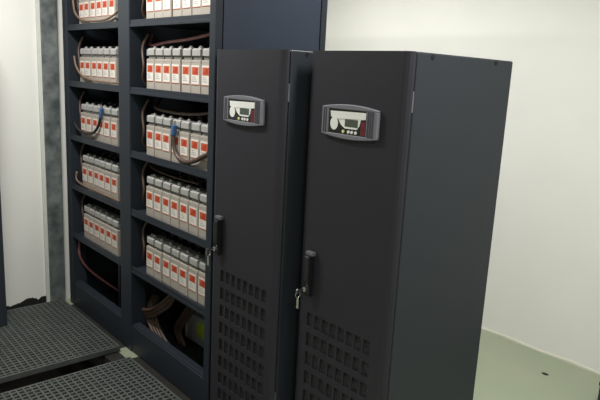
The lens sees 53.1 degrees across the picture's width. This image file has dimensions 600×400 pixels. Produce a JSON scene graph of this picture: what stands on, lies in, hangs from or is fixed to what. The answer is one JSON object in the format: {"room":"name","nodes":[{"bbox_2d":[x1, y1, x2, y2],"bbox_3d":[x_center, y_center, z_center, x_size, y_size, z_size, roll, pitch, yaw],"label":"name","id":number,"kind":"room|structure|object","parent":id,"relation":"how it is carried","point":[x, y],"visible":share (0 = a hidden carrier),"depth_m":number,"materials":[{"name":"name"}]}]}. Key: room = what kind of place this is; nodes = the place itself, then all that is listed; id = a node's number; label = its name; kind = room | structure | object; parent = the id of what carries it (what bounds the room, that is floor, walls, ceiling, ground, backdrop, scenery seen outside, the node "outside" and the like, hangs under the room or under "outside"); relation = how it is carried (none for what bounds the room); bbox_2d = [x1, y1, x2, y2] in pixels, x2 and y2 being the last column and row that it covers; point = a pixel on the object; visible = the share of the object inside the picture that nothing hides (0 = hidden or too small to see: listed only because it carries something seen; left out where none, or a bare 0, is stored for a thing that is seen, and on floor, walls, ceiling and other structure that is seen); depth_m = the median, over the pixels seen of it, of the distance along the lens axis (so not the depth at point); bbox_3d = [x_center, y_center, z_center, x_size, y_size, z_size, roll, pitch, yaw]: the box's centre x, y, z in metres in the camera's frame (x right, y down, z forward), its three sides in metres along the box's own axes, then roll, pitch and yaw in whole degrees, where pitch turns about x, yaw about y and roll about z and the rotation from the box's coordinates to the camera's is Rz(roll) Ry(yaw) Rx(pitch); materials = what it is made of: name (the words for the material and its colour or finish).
{"room":"electrical room","nodes":[
{"label":"electrical room","id":0,"kind":"room"},
{"bbox_2d":[0,0,69,305],"bbox_3d":[-2.237,-0.566,3.849,5.964,2.800,0.100,-7,15,-41],"label":"wall","id":1,"kind":"structure","parent":0,"point":[20,150],"depth_m":4.15,"materials":[{"name":"white paint"}]},
{"bbox_2d":[6,296,45,309],"bbox_3d":[-2.389,0.797,3.983,1.421,0.064,0.006,-7,15,-41],"label":"baseboard","id":2,"kind":"structure","parent":1,"relation":"attached to","point":[29,301],"depth_m":4.35,"materials":[{"name":"black"}]},
{"bbox_2d":[0,298,599,399],"bbox_3d":[-0.430,1.579,2.074,5.764,0.500,5.660,-7,15,-41],"label":"floor","id":3,"kind":"structure","parent":0,"point":[507,369],"depth_m":3.73,"materials":[{"name":"paint"}]},
{"bbox_2d":[35,0,65,301],"bbox_3d":[-1.746,-0.610,4.189,0.132,2.798,0.030,-7,15,-41],"label":"steel column","id":4,"kind":"structure","parent":3,"relation":"on","point":[45,10],"depth_m":4.22,"materials":[{"name":"metal"}]},
{"bbox_2d":[0,299,119,383],"bbox_3d":[-1.822,0.883,3.747,1.038,0.034,0.959,-7,15,-41],"label":"floor grating","id":5,"kind":"structure","parent":3,"relation":"on","point":[38,338],"depth_m":3.76,"materials":[{"name":"metal"}]},
{"bbox_2d":[0,192,6,325],"bbox_3d":[-2.195,-0.154,3.642,0.620,2.000,0.320,-7,15,-41],"label":"tall cabinet","id":6,"kind":"object","parent":5,"relation":"on","point":[3,309],"visible":1,"depth_m":3.87,"materials":[{"name":"blue paint"}]},
{"bbox_2d":[0,357,180,399],"bbox_3d":[-1.079,1.094,2.907,1.024,0.034,0.990,-7,15,-41],"label":"floor grating","id":7,"kind":"structure","parent":3,"relation":"on","point":[122,379],"depth_m":3.24,"materials":[{"name":"metal"}]},
{"bbox_2d":[62,0,327,399],"bbox_3d":[-0.776,-0.288,3.776,0.688,2.430,1.886,-7,15,-41],"label":"rack","id":8,"kind":"object","parent":3,"relation":"on","point":[300,25],"visible":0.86,"depth_m":3.54,"materials":[{"name":"metal"}]},
{"bbox_2d":[79,0,83,23],"bbox_3d":[-1.308,-1.271,4.003,0.304,0.249,0.090,-7,15,-41],"label":"cell","id":9,"kind":"object","parent":8,"relation":"on","point":[81,2],"visible":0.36,"depth_m":3.91,"materials":[{"name":"plastic"}]},
{"bbox_2d":[84,0,90,22],"bbox_3d":[-1.250,-1.254,3.932,0.304,0.249,0.090,-7,15,-41],"label":"cell","id":10,"kind":"object","parent":8,"relation":"on","point":[86,2],"visible":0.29,"depth_m":3.83,"materials":[{"name":"plastic"}]},
{"bbox_2d":[80,46,99,81],"bbox_3d":[-1.329,-0.912,4.075,0.304,0.249,0.090,-7,15,-41],"label":"cell","id":11,"kind":"object","parent":8,"relation":"on","point":[82,50],"visible":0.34,"depth_m":3.98,"materials":[{"name":"plastic"}]},
{"bbox_2d":[67,21,117,32],"bbox_3d":[-1.065,-1.115,3.951,0.636,0.038,0.790,-7,15,-41],"label":"shelf","id":12,"kind":"object","parent":8,"relation":"attached to","point":[112,26],"depth_m":3.84,"materials":[{"name":"metal"}]},
{"bbox_2d":[90,0,96,22],"bbox_3d":[-1.187,-1.237,3.865,0.304,0.249,0.090,-7,15,-41],"label":"cell","id":13,"kind":"object","parent":8,"relation":"on","point":[92,2],"visible":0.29,"depth_m":3.77,"materials":[{"name":"plastic"}]},
{"bbox_2d":[69,81,118,91],"bbox_3d":[-1.083,-0.755,4.025,0.636,0.038,0.790,-7,15,-41],"label":"shelf","id":14,"kind":"object","parent":8,"relation":"attached to","point":[73,85],"depth_m":3.83,"materials":[{"name":"metal"}]},
{"bbox_2d":[72,0,117,21],"bbox_3d":[-1.276,-1.182,3.727,0.021,0.155,0.694,-7,15,-41],"label":"cable","id":15,"kind":"object","parent":8,"relation":"on","point":[73,2],"visible":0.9,"depth_m":3.75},
{"bbox_2d":[70,134,119,153],"bbox_3d":[-1.101,-0.399,4.099,0.636,0.038,0.790,-7,15,-41],"label":"shelf","id":16,"kind":"object","parent":8,"relation":"attached to","point":[74,138],"depth_m":3.89,"materials":[{"name":"metal"}]},
{"bbox_2d":[85,46,105,82],"bbox_3d":[-1.268,-0.895,4.006,0.304,0.249,0.090,-7,15,-41],"label":"cell","id":17,"kind":"object","parent":8,"relation":"on","point":[88,60],"visible":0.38,"depth_m":3.90,"materials":[{"name":"plastic"}]},
{"bbox_2d":[71,183,119,209],"bbox_3d":[-1.119,-0.059,4.169,0.636,0.038,0.790,-7,15,-41],"label":"shelf","id":18,"kind":"object","parent":8,"relation":"attached to","point":[75,187],"depth_m":3.97,"materials":[{"name":"metal"}]},
{"bbox_2d":[73,56,118,83],"bbox_3d":[-1.288,-0.825,3.791,0.017,0.161,0.726,-7,15,-41],"label":"cable","id":19,"kind":"object","parent":8,"relation":"on","point":[74,57],"visible":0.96,"depth_m":3.87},
{"bbox_2d":[81,101,111,137],"bbox_3d":[-1.348,-0.556,4.148,0.304,0.249,0.090,-7,15,-41],"label":"cell","id":20,"kind":"object","parent":8,"relation":"on","point":[83,106],"visible":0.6,"depth_m":4.05,"materials":[{"name":"plastic"}]},
{"bbox_2d":[73,104,102,134],"bbox_3d":[-1.403,-0.537,3.965,0.025,0.216,0.475,-7,15,-41],"label":"cable","id":21,"kind":"object","parent":20,"relation":"attached to","point":[101,105],"visible":1,"depth_m":3.85,"materials":[{"name":"rubber"}]},
{"bbox_2d":[84,202,109,238],"bbox_3d":[-1.379,0.133,4.293,0.304,0.249,0.090,-7,15,-41],"label":"cell","id":22,"kind":"object","parent":8,"relation":"on","point":[87,214],"visible":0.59,"depth_m":4.20,"materials":[{"name":"plastic"}]},
{"bbox_2d":[73,232,120,265],"bbox_3d":[-1.137,0.290,4.241,0.636,0.038,0.790,-7,15,-41],"label":"shelf","id":23,"kind":"object","parent":8,"relation":"attached to","point":[79,236],"depth_m":4.03,"materials":[{"name":"metal"}]},
{"bbox_2d":[75,171,119,201],"bbox_3d":[-1.342,-0.094,3.969,0.024,0.086,0.727,-7,15,-41],"label":"cable","id":24,"kind":"object","parent":8,"relation":"on","point":[76,174],"visible":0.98,"depth_m":3.98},
{"bbox_2d":[78,241,117,290],"bbox_3d":[-1.364,0.522,4.359,0.501,0.450,0.063,5,12,10],"label":"cable","id":25,"kind":"object","parent":8,"relation":"on","point":[79,242],"visible":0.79,"depth_m":4.38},
{"bbox_2d":[96,0,101,19],"bbox_3d":[-1.126,-1.220,3.797,0.304,0.249,0.090,-7,15,-41],"label":"cell","id":26,"kind":"object","parent":8,"relation":"on","point":[98,2],"visible":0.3,"depth_m":3.70,"materials":[{"name":"plastic"}]},
{"bbox_2d":[82,152,119,188],"bbox_3d":[-1.364,-0.216,4.219,0.304,0.249,0.090,-7,15,-41],"label":"cell","id":27,"kind":"object","parent":8,"relation":"on","point":[86,163],"visible":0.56,"depth_m":4.12,"materials":[{"name":"plastic"}]},
{"bbox_2d":[86,102,117,139],"bbox_3d":[-1.286,-0.539,4.080,0.304,0.249,0.090,-7,15,-41],"label":"cell","id":28,"kind":"object","parent":8,"relation":"on","point":[89,116],"visible":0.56,"depth_m":3.98,"materials":[{"name":"plastic"}]},
{"bbox_2d":[92,46,111,82],"bbox_3d":[-1.204,-0.878,3.940,0.304,0.249,0.090,-7,15,-41],"label":"cell","id":29,"kind":"object","parent":8,"relation":"on","point":[94,50],"visible":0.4,"depth_m":3.84,"materials":[{"name":"plastic"}]},
{"bbox_2d":[89,205,115,242],"bbox_3d":[-1.320,0.151,4.223,0.304,0.249,0.090,-7,15,-41],"label":"cell","id":30,"kind":"object","parent":8,"relation":"on","point":[92,217],"visible":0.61,"depth_m":4.13,"materials":[{"name":"plastic"}]},
{"bbox_2d":[93,103,113,140],"bbox_3d":[-1.222,-0.522,4.013,0.304,0.249,0.090,-7,15,-41],"label":"cell","id":31,"kind":"object","parent":8,"relation":"on","point":[95,108],"visible":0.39,"depth_m":3.92,"materials":[{"name":"plastic"}]},
{"bbox_2d":[88,154,119,191],"bbox_3d":[-1.301,-0.199,4.152,0.304,0.249,0.090,-7,15,-41],"label":"cell","id":32,"kind":"object","parent":8,"relation":"on","point":[92,165],"visible":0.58,"depth_m":4.06,"materials":[{"name":"plastic"}]},
{"bbox_2d":[102,0,108,21],"bbox_3d":[-1.066,-1.202,3.727,0.304,0.249,0.090,-7,15,-41],"label":"cell","id":33,"kind":"object","parent":8,"relation":"on","point":[105,3],"visible":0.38,"depth_m":3.63,"materials":[{"name":"plastic"}]},
{"bbox_2d":[97,46,115,83],"bbox_3d":[-1.145,-0.861,3.870,0.304,0.249,0.090,-7,15,-41],"label":"cell","id":34,"kind":"object","parent":8,"relation":"on","point":[100,50],"visible":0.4,"depth_m":3.77,"materials":[{"name":"plastic"}]},
{"bbox_2d":[95,207,118,245],"bbox_3d":[-1.258,0.168,4.155,0.304,0.249,0.090,-7,15,-41],"label":"cell","id":35,"kind":"object","parent":8,"relation":"on","point":[98,220],"visible":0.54,"depth_m":4.06,"materials":[{"name":"plastic"}]},
{"bbox_2d":[94,155,119,193],"bbox_3d":[-1.238,-0.182,4.085,0.304,0.249,0.090,-7,15,-41],"label":"cell","id":36,"kind":"object","parent":8,"relation":"on","point":[110,157],"visible":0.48,"depth_m":3.99,"materials":[{"name":"plastic"}]},
{"bbox_2d":[103,46,111,84],"bbox_3d":[-1.084,-0.843,3.801,0.304,0.249,0.090,-7,15,-41],"label":"cell","id":37,"kind":"object","parent":8,"relation":"on","point":[106,61],"visible":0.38,"depth_m":3.70,"materials":[{"name":"plastic"}]},
{"bbox_2d":[98,104,118,142],"bbox_3d":[-1.162,-0.504,3.944,0.304,0.249,0.090,-7,15,-41],"label":"cell","id":38,"kind":"object","parent":8,"relation":"on","point":[101,128],"visible":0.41,"depth_m":3.85,"materials":[{"name":"plastic"}]},
{"bbox_2d":[99,157,119,196],"bbox_3d":[-1.180,-0.164,4.014,0.304,0.249,0.090,-7,15,-41],"label":"cell","id":39,"kind":"object","parent":8,"relation":"on","point":[103,169],"visible":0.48,"depth_m":3.92,"materials":[{"name":"plastic"}]},
{"bbox_2d":[100,210,119,248],"bbox_3d":[-1.198,0.185,4.085,0.304,0.249,0.090,-7,15,-41],"label":"cell","id":40,"kind":"object","parent":8,"relation":"on","point":[103,216],"visible":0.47,"depth_m":3.99,"materials":[{"name":"plastic"}]},
{"bbox_2d":[104,106,118,143],"bbox_3d":[-1.102,-0.487,3.874,0.304,0.249,0.090,-7,15,-41],"label":"cell","id":41,"kind":"object","parent":8,"relation":"on","point":[108,111],"visible":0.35,"depth_m":3.77,"materials":[{"name":"plastic"}]},
{"bbox_2d":[105,160,119,198],"bbox_3d":[-1.119,-0.147,3.945,0.304,0.249,0.090,-7,15,-41],"label":"cell","id":42,"kind":"object","parent":8,"relation":"on","point":[108,184],"visible":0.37,"depth_m":3.84,"materials":[{"name":"plastic"}]},
{"bbox_2d":[106,215,119,252],"bbox_3d":[-1.136,0.202,4.018,0.304,0.249,0.090,-7,15,-41],"label":"cell","id":43,"kind":"object","parent":8,"relation":"on","point":[109,219],"visible":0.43,"depth_m":3.92,"materials":[{"name":"plastic"}]},
{"bbox_2d":[109,0,117,21],"bbox_3d":[-1.004,-1.185,3.659,0.304,0.249,0.090,-7,15,-41],"label":"cell","id":44,"kind":"object","parent":8,"relation":"on","point":[113,4],"visible":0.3,"depth_m":3.56,"materials":[{"name":"plastic"}]},
{"bbox_2d":[110,46,118,85],"bbox_3d":[-1.021,-0.826,3.734,0.304,0.249,0.090,-7,15,-41],"label":"cell","id":45,"kind":"object","parent":8,"relation":"on","point":[114,62],"visible":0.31,"depth_m":3.63,"materials":[{"name":"plastic"}]},
{"bbox_2d":[111,107,118,146],"bbox_3d":[-1.037,-0.470,3.809,0.304,0.249,0.090,-7,15,-41],"label":"cell","id":46,"kind":"object","parent":8,"relation":"on","point":[115,112],"visible":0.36,"depth_m":3.70,"materials":[{"name":"plastic"}]},
{"bbox_2d":[111,163,119,201],"bbox_3d":[-1.056,-0.130,3.878,0.304,0.249,0.090,-7,15,-41],"label":"cell","id":47,"kind":"object","parent":8,"relation":"on","point":[115,176],"visible":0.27,"depth_m":3.77,"materials":[{"name":"plastic"}]},
{"bbox_2d":[112,218,120,256],"bbox_3d":[-1.076,0.220,3.948,0.304,0.249,0.090,-7,15,-41],"label":"cell","id":48,"kind":"object","parent":8,"relation":"on","point":[116,244],"visible":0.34,"depth_m":3.84,"materials":[{"name":"plastic"}]},
{"bbox_2d":[141,33,150,87],"bbox_3d":[-0.853,-0.785,3.385,0.063,0.304,0.105,-7,15,-41],"label":"cable","id":49,"kind":"object","parent":8,"relation":"on","point":[147,34],"visible":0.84,"depth_m":3.38,"materials":[{"name":"rubber"}]},
{"bbox_2d":[141,99,152,149],"bbox_3d":[-0.871,-0.429,3.458,0.063,0.304,0.105,-7,15,-41],"label":"cable","id":50,"kind":"object","parent":8,"relation":"on","point":[147,100],"visible":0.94,"depth_m":3.46,"materials":[{"name":"rubber"}]},
{"bbox_2d":[141,162,152,206],"bbox_3d":[-0.888,-0.088,3.529,0.063,0.304,0.105,-7,15,-41],"label":"cable","id":51,"kind":"object","parent":8,"relation":"on","point":[146,163],"visible":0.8,"depth_m":3.53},
{"bbox_2d":[142,222,156,264],"bbox_3d":[-0.906,0.261,3.601,0.063,0.304,0.105,-7,15,-41],"label":"cable","id":52,"kind":"object","parent":8,"relation":"on","point":[146,223],"visible":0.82,"depth_m":3.60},
{"bbox_2d":[146,0,154,18],"bbox_3d":[-0.691,-1.098,3.313,0.304,0.249,0.090,-7,15,-41],"label":"cell","id":53,"kind":"object","parent":8,"relation":"on","point":[150,4],"visible":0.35,"depth_m":3.22,"materials":[{"name":"plastic"}]},
{"bbox_2d":[98,288,203,366],"bbox_3d":[-0.845,0.859,4.037,0.581,0.015,1.832,-7,15,-41],"label":"base panel","id":54,"kind":"object","parent":8,"relation":"on","point":[194,351],"depth_m":3.82,"materials":[{"name":"metal"}]},
{"bbox_2d":[142,295,170,311],"bbox_3d":[-0.858,0.589,3.611,0.387,0.272,0.058,13,15,39],"label":"cable","id":55,"kind":"object","parent":8,"relation":"on","point":[167,297],"visible":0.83,"depth_m":3.58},
{"bbox_2d":[143,297,172,314],"bbox_3d":[-0.854,0.600,3.619,0.386,0.292,0.053,13,15,40],"label":"cable","id":56,"kind":"object","parent":8,"relation":"on","point":[164,305],"visible":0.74,"depth_m":3.58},
{"bbox_2d":[146,112,170,156],"bbox_3d":[-0.727,-0.383,3.460,0.304,0.249,0.090,-7,15,-41],"label":"cell","id":57,"kind":"object","parent":8,"relation":"on","point":[151,119],"visible":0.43,"depth_m":3.36,"materials":[{"name":"plastic"}]},
{"bbox_2d":[147,45,170,88],"bbox_3d":[-0.707,-0.739,3.388,0.304,0.249,0.090,-7,15,-41],"label":"cell","id":58,"kind":"object","parent":8,"relation":"on","point":[151,51],"visible":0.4,"depth_m":3.29,"materials":[{"name":"plastic"}]},
{"bbox_2d":[149,33,209,46],"bbox_3d":[-0.627,-0.848,3.153,0.058,0.084,0.836,-6,15,-37],"label":"cable","id":59,"kind":"object","parent":58,"relation":"on","point":[152,34],"visible":0.86,"depth_m":3.15,"materials":[{"name":"rubber"}]},
{"bbox_2d":[155,0,162,17],"bbox_3d":[-0.629,-1.080,3.243,0.304,0.249,0.090,-7,15,-41],"label":"cell","id":60,"kind":"object","parent":8,"relation":"on","point":[158,3],"visible":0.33,"depth_m":3.15,"materials":[{"name":"plastic"}]},
{"bbox_2d":[144,298,174,317],"bbox_3d":[-0.849,0.611,3.626,0.385,0.313,0.048,13,16,42],"label":"cable","id":61,"kind":"object","parent":8,"relation":"on","point":[170,304],"visible":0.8,"depth_m":3.58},
{"bbox_2d":[154,295,168,342],"bbox_3d":[-0.807,0.778,3.666,0.076,0.289,0.422,-6,14,-36],"label":"cable","id":62,"kind":"object","parent":8,"relation":"on","point":[159,328],"visible":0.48,"depth_m":3.71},
{"bbox_2d":[147,232,178,276],"bbox_3d":[-0.763,0.307,3.601,0.304,0.249,0.090,-7,15,-41],"label":"cell","id":63,"kind":"object","parent":8,"relation":"on","point":[150,239],"visible":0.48,"depth_m":3.51,"materials":[{"name":"plastic"}]},
{"bbox_2d":[155,45,179,89],"bbox_3d":[-0.646,-0.722,3.318,0.304,0.249,0.090,-7,15,-41],"label":"cell","id":64,"kind":"object","parent":8,"relation":"on","point":[159,51],"visible":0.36,"depth_m":3.22,"materials":[{"name":"plastic"}]},
{"bbox_2d":[163,0,172,16],"bbox_3d":[-0.569,-1.063,3.172,0.304,0.249,0.090,-7,15,-41],"label":"cell","id":65,"kind":"object","parent":8,"relation":"on","point":[167,4],"visible":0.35,"depth_m":3.08,"materials":[{"name":"plastic"}]},
{"bbox_2d":[131,266,204,315],"bbox_3d":[-0.513,0.465,3.546,0.636,0.038,0.822,-7,15,-41],"label":"shelf","id":66,"kind":"object","parent":8,"relation":"attached to","point":[141,271],"depth_m":3.33,"materials":[{"name":"metal"}]},
{"bbox_2d":[154,235,182,281],"bbox_3d":[-0.703,0.325,3.531,0.304,0.249,0.090,-7,15,-41],"label":"cell","id":67,"kind":"object","parent":8,"relation":"on","point":[158,252],"visible":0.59,"depth_m":3.43,"materials":[{"name":"plastic"}]},
{"bbox_2d":[131,209,205,248],"bbox_3d":[-0.496,0.116,3.474,0.636,0.038,0.822,-7,15,-41],"label":"shelf","id":68,"kind":"object","parent":8,"relation":"attached to","point":[135,213],"depth_m":3.25,"materials":[{"name":"metal"}]},
{"bbox_2d":[130,150,206,178],"bbox_3d":[-0.478,-0.224,3.404,0.636,0.038,0.822,-7,15,-41],"label":"shelf","id":69,"kind":"object","parent":8,"relation":"attached to","point":[135,155],"depth_m":3.19,"materials":[{"name":"metal"}]},
{"bbox_2d":[130,87,207,102],"bbox_3d":[-0.460,-0.581,3.330,0.636,0.038,0.822,-7,15,-41],"label":"shelf","id":70,"kind":"object","parent":8,"relation":"attached to","point":[135,92],"depth_m":3.12,"materials":[{"name":"metal"}]},
{"bbox_2d":[129,14,209,31],"bbox_3d":[-0.442,-0.940,3.256,0.636,0.038,0.822,-7,15,-41],"label":"shelf","id":71,"kind":"object","parent":8,"relation":"attached to","point":[201,22],"depth_m":3.17,"materials":[{"name":"metal"}]},
{"bbox_2d":[146,172,193,217],"bbox_3d":[-0.746,-0.042,3.529,0.304,0.249,0.090,-7,15,-41],"label":"cell","id":72,"kind":"object","parent":8,"relation":"on","point":[150,179],"visible":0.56,"depth_m":3.44,"materials":[{"name":"plastic"}]},
{"bbox_2d":[163,45,188,90],"bbox_3d":[-0.586,-0.704,3.247,0.304,0.249,0.090,-7,15,-41],"label":"cell","id":73,"kind":"object","parent":8,"relation":"on","point":[168,52],"visible":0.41,"depth_m":3.15,"materials":[{"name":"plastic"}]},
{"bbox_2d":[163,239,191,286],"bbox_3d":[-0.637,0.342,3.465,0.304,0.249,0.090,-7,15,-41],"label":"cell","id":74,"kind":"object","parent":8,"relation":"on","point":[167,248],"visible":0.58,"depth_m":3.37,"materials":[{"name":"plastic"}]},
{"bbox_2d":[154,175,200,220],"bbox_3d":[-0.684,-0.025,3.459,0.304,0.249,0.090,-7,15,-41],"label":"cell","id":75,"kind":"object","parent":8,"relation":"on","point":[159,189],"visible":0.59,"depth_m":3.37,"materials":[{"name":"plastic"}]},
{"bbox_2d":[173,0,181,16],"bbox_3d":[-0.503,-1.046,3.107,0.304,0.249,0.090,-7,15,-41],"label":"cell","id":76,"kind":"object","parent":8,"relation":"on","point":[177,4],"visible":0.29,"depth_m":3.02,"materials":[{"name":"plastic"}]},
{"bbox_2d":[155,114,201,157],"bbox_3d":[-0.664,-0.365,3.392,0.304,0.249,0.090,-7,15,-41],"label":"cell","id":77,"kind":"object","parent":8,"relation":"on","point":[159,119],"visible":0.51,"depth_m":3.30,"materials":[{"name":"plastic"}]},
{"bbox_2d":[162,115,198,160],"bbox_3d":[-0.605,-0.348,3.320,0.304,0.249,0.090,-7,15,-41],"label":"cell","id":78,"kind":"object","parent":8,"relation":"on","point":[166,132],"visible":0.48,"depth_m":3.22,"materials":[{"name":"plastic"}]},
{"bbox_2d":[174,306,188,343],"bbox_3d":[-0.684,0.691,3.626,0.034,0.465,0.293,-6,15,-37],"label":"cable","id":79,"kind":"object","parent":8,"relation":"on","point":[187,307],"visible":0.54,"depth_m":3.71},
{"bbox_2d":[176,307,191,344],"bbox_3d":[-0.664,0.696,3.604,0.034,0.465,0.293,-6,15,-37],"label":"cable","id":80,"kind":"object","parent":8,"relation":"on","point":[189,309],"visible":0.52,"depth_m":3.68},
{"bbox_2d":[162,177,206,224],"bbox_3d":[-0.622,-0.007,3.390,0.304,0.249,0.090,-7,15,-41],"label":"cell","id":81,"kind":"object","parent":8,"relation":"on","point":[167,185],"visible":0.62,"depth_m":3.30,"materials":[{"name":"plastic"}]},
{"bbox_2d":[148,162,199,184],"bbox_3d":[-0.731,-0.172,3.355,0.050,0.083,0.657,-6,15,-36],"label":"cable","id":82,"kind":"object","parent":81,"relation":"on","point":[149,164],"visible":0.78,"depth_m":3.30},
{"bbox_2d":[171,45,198,91],"bbox_3d":[-0.525,-0.686,3.178,0.304,0.249,0.090,-7,15,-41],"label":"cell","id":83,"kind":"object","parent":8,"relation":"on","point":[177,52],"visible":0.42,"depth_m":3.07,"materials":[{"name":"plastic"}]},
{"bbox_2d":[171,243,200,291],"bbox_3d":[-0.576,0.359,3.395,0.304,0.249,0.090,-7,15,-41],"label":"cell","id":84,"kind":"object","parent":8,"relation":"on","point":[175,259],"visible":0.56,"depth_m":3.30,"materials":[{"name":"plastic"}]},
{"bbox_2d":[179,309,194,346],"bbox_3d":[-0.644,0.702,3.582,0.034,0.465,0.293,-6,15,-37],"label":"cable","id":85,"kind":"object","parent":8,"relation":"on","point":[192,311],"visible":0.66,"depth_m":3.69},
{"bbox_2d":[182,0,192,15],"bbox_3d":[-0.442,-1.028,3.037,0.304,0.249,0.090,-7,15,-41],"label":"cell","id":86,"kind":"object","parent":8,"relation":"on","point":[186,4],"visible":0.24,"depth_m":2.95,"materials":[{"name":"plastic"}]},
{"bbox_2d":[171,180,206,228],"bbox_3d":[-0.561,0.010,3.321,0.304,0.249,0.090,-7,15,-41],"label":"cell","id":87,"kind":"object","parent":8,"relation":"on","point":[176,188],"visible":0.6,"depth_m":3.22,"materials":[{"name":"plastic"}]},
{"bbox_2d":[171,121,206,164],"bbox_3d":[-0.554,-0.279,3.020,0.030,0.210,0.351,-7,15,-41],"label":"cable","id":88,"kind":"object","parent":8,"relation":"on","point":[179,158],"visible":0.98,"depth_m":3.11,"materials":[{"name":"rubber"}]},
{"bbox_2d":[172,116,207,162],"bbox_3d":[-0.540,-0.331,3.254,0.304,0.249,0.090,-7,15,-41],"label":"cell","id":89,"kind":"object","parent":8,"relation":"on","point":[193,118],"visible":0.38,"depth_m":3.15,"materials":[{"name":"plastic"}]},
{"bbox_2d":[154,97,207,115],"bbox_3d":[-0.623,-0.489,3.177,0.079,0.081,0.731,-5,14,-35],"label":"cable","id":90,"kind":"object","parent":89,"relation":"on","point":[160,98],"visible":0.88,"depth_m":3.19,"materials":[{"name":"rubber"}]},
{"bbox_2d":[179,247,205,296],"bbox_3d":[-0.516,0.377,3.324,0.304,0.249,0.090,-7,15,-41],"label":"cell","id":91,"kind":"object","parent":8,"relation":"on","point":[184,264],"visible":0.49,"depth_m":3.23,"materials":[{"name":"plastic"}]},
{"bbox_2d":[179,183,206,232],"bbox_3d":[-0.498,0.028,3.252,0.304,0.249,0.090,-7,15,-41],"label":"cell","id":92,"kind":"object","parent":8,"relation":"on","point":[185,191],"visible":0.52,"depth_m":3.15,"materials":[{"name":"plastic"}]},
{"bbox_2d":[180,117,207,165],"bbox_3d":[-0.481,-0.313,3.182,0.304,0.249,0.090,-7,15,-41],"label":"cell","id":93,"kind":"object","parent":8,"relation":"on","point":[185,138],"visible":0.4,"depth_m":3.08,"materials":[{"name":"plastic"}]},
{"bbox_2d":[185,311,203,347],"bbox_3d":[-0.571,0.811,3.838,0.204,0.185,0.300,-7,15,-41],"label":"junction box","id":94,"kind":"object","parent":8,"relation":"on","point":[194,328],"visible":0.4,"depth_m":3.79,"materials":[{"name":"grey plastic"}]},
{"bbox_2d":[181,45,208,92],"bbox_3d":[-0.459,-0.669,3.111,0.304,0.249,0.090,-7,15,-41],"label":"cell","id":95,"kind":"object","parent":8,"relation":"on","point":[187,52],"visible":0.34,"depth_m":3.01,"materials":[{"name":"plastic"}]},
{"bbox_2d":[188,253,205,301],"bbox_3d":[-0.453,0.394,3.256,0.304,0.249,0.090,-7,15,-41],"label":"cell","id":96,"kind":"object","parent":8,"relation":"on","point":[195,260],"visible":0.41,"depth_m":3.16,"materials":[{"name":"plastic"}]},
{"bbox_2d":[192,0,201,14],"bbox_3d":[-0.379,-1.011,2.968,0.304,0.249,0.090,-7,15,-41],"label":"cell","id":97,"kind":"object","parent":8,"relation":"on","point":[197,4],"visible":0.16,"depth_m":2.88,"materials":[{"name":"plastic"}]},
{"bbox_2d":[191,46,203,93],"bbox_3d":[-0.399,-0.652,3.041,0.304,0.249,0.090,-7,15,-41],"label":"cell","id":98,"kind":"object","parent":8,"relation":"on","point":[196,64],"visible":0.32,"depth_m":2.94,"materials":[{"name":"plastic"}]},
{"bbox_2d":[189,187,206,236],"bbox_3d":[-0.435,0.045,3.183,0.304,0.249,0.090,-7,15,-41],"label":"cell","id":99,"kind":"object","parent":8,"relation":"on","point":[194,194],"visible":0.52,"depth_m":3.08,"materials":[{"name":"plastic"}]},
{"bbox_2d":[190,120,207,168],"bbox_3d":[-0.416,-0.296,3.115,0.304,0.249,0.090,-7,15,-41],"label":"cell","id":100,"kind":"object","parent":8,"relation":"on","point":[196,127],"visible":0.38,"depth_m":3.02,"materials":[{"name":"plastic"}]},
{"bbox_2d":[198,260,204,306],"bbox_3d":[-0.388,0.411,3.189,0.304,0.249,0.090,-7,15,-41],"label":"cell","id":101,"kind":"object","parent":8,"relation":"on","point":[201,275],"visible":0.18,"depth_m":3.10,"materials":[{"name":"plastic"}]},
{"bbox_2d":[198,192,206,239],"bbox_3d":[-0.373,0.062,3.114,0.304,0.249,0.090,-7,15,-41],"label":"cell","id":102,"kind":"object","parent":8,"relation":"on","point":[203,197],"visible":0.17,"depth_m":3.02,"materials":[{"name":"plastic"}]},
{"bbox_2d":[200,123,207,170],"bbox_3d":[-0.356,-0.278,3.045,0.304,0.249,0.090,-7,15,-41],"label":"cell","id":103,"kind":"object","parent":8,"relation":"on","point":[204,127],"visible":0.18,"depth_m":2.96,"materials":[{"name":"plastic"}]},
{"bbox_2d":[201,48,208,94],"bbox_3d":[-0.336,-0.634,2.972,0.304,0.249,0.090,-7,15,-41],"label":"cell","id":104,"kind":"object","parent":8,"relation":"on","point":[205,63],"visible":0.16,"depth_m":2.88,"materials":[{"name":"plastic"}]},
{"bbox_2d":[202,0,209,13],"bbox_3d":[-0.321,-0.993,2.896,0.304,0.249,0.090,-7,15,-41],"label":"cell","id":105,"kind":"object","parent":8,"relation":"on","point":[205,3],"visible":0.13,"depth_m":2.82,"materials":[{"name":"plastic"}]},
{"bbox_2d":[210,49,312,399],"bbox_3d":[-0.037,0.240,2.882,0.664,1.832,0.497,-7,15,-41],"label":"tall cabinet","id":106,"kind":"object","parent":3,"relation":"on","point":[263,100],"visible":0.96,"depth_m":2.59,"materials":[{"name":"metal"}]},
{"bbox_2d":[295,51,512,399],"bbox_3d":[0.383,0.337,2.512,0.664,1.832,0.497,-7,15,-41],"label":"tall cabinet","id":107,"kind":"object","parent":3,"relation":"on","point":[405,148],"visible":1,"depth_m":2.25,"materials":[{"name":"metal"}]},
{"bbox_2d":[325,0,599,371],"bbox_3d":[1.860,-0.317,3.650,0.100,2.800,5.660,-7,15,-41],"label":"wall","id":108,"kind":"structure","parent":0,"point":[543,285],"depth_m":3.95,"materials":[{"name":"white paint"}]},
{"bbox_2d":[481,327,599,374],"bbox_3d":[1.748,1.048,3.893,0.014,0.020,5.660,-7,15,-41],"label":"baseboard","id":109,"kind":"structure","parent":108,"relation":"attached to","point":[482,328],"depth_m":4.02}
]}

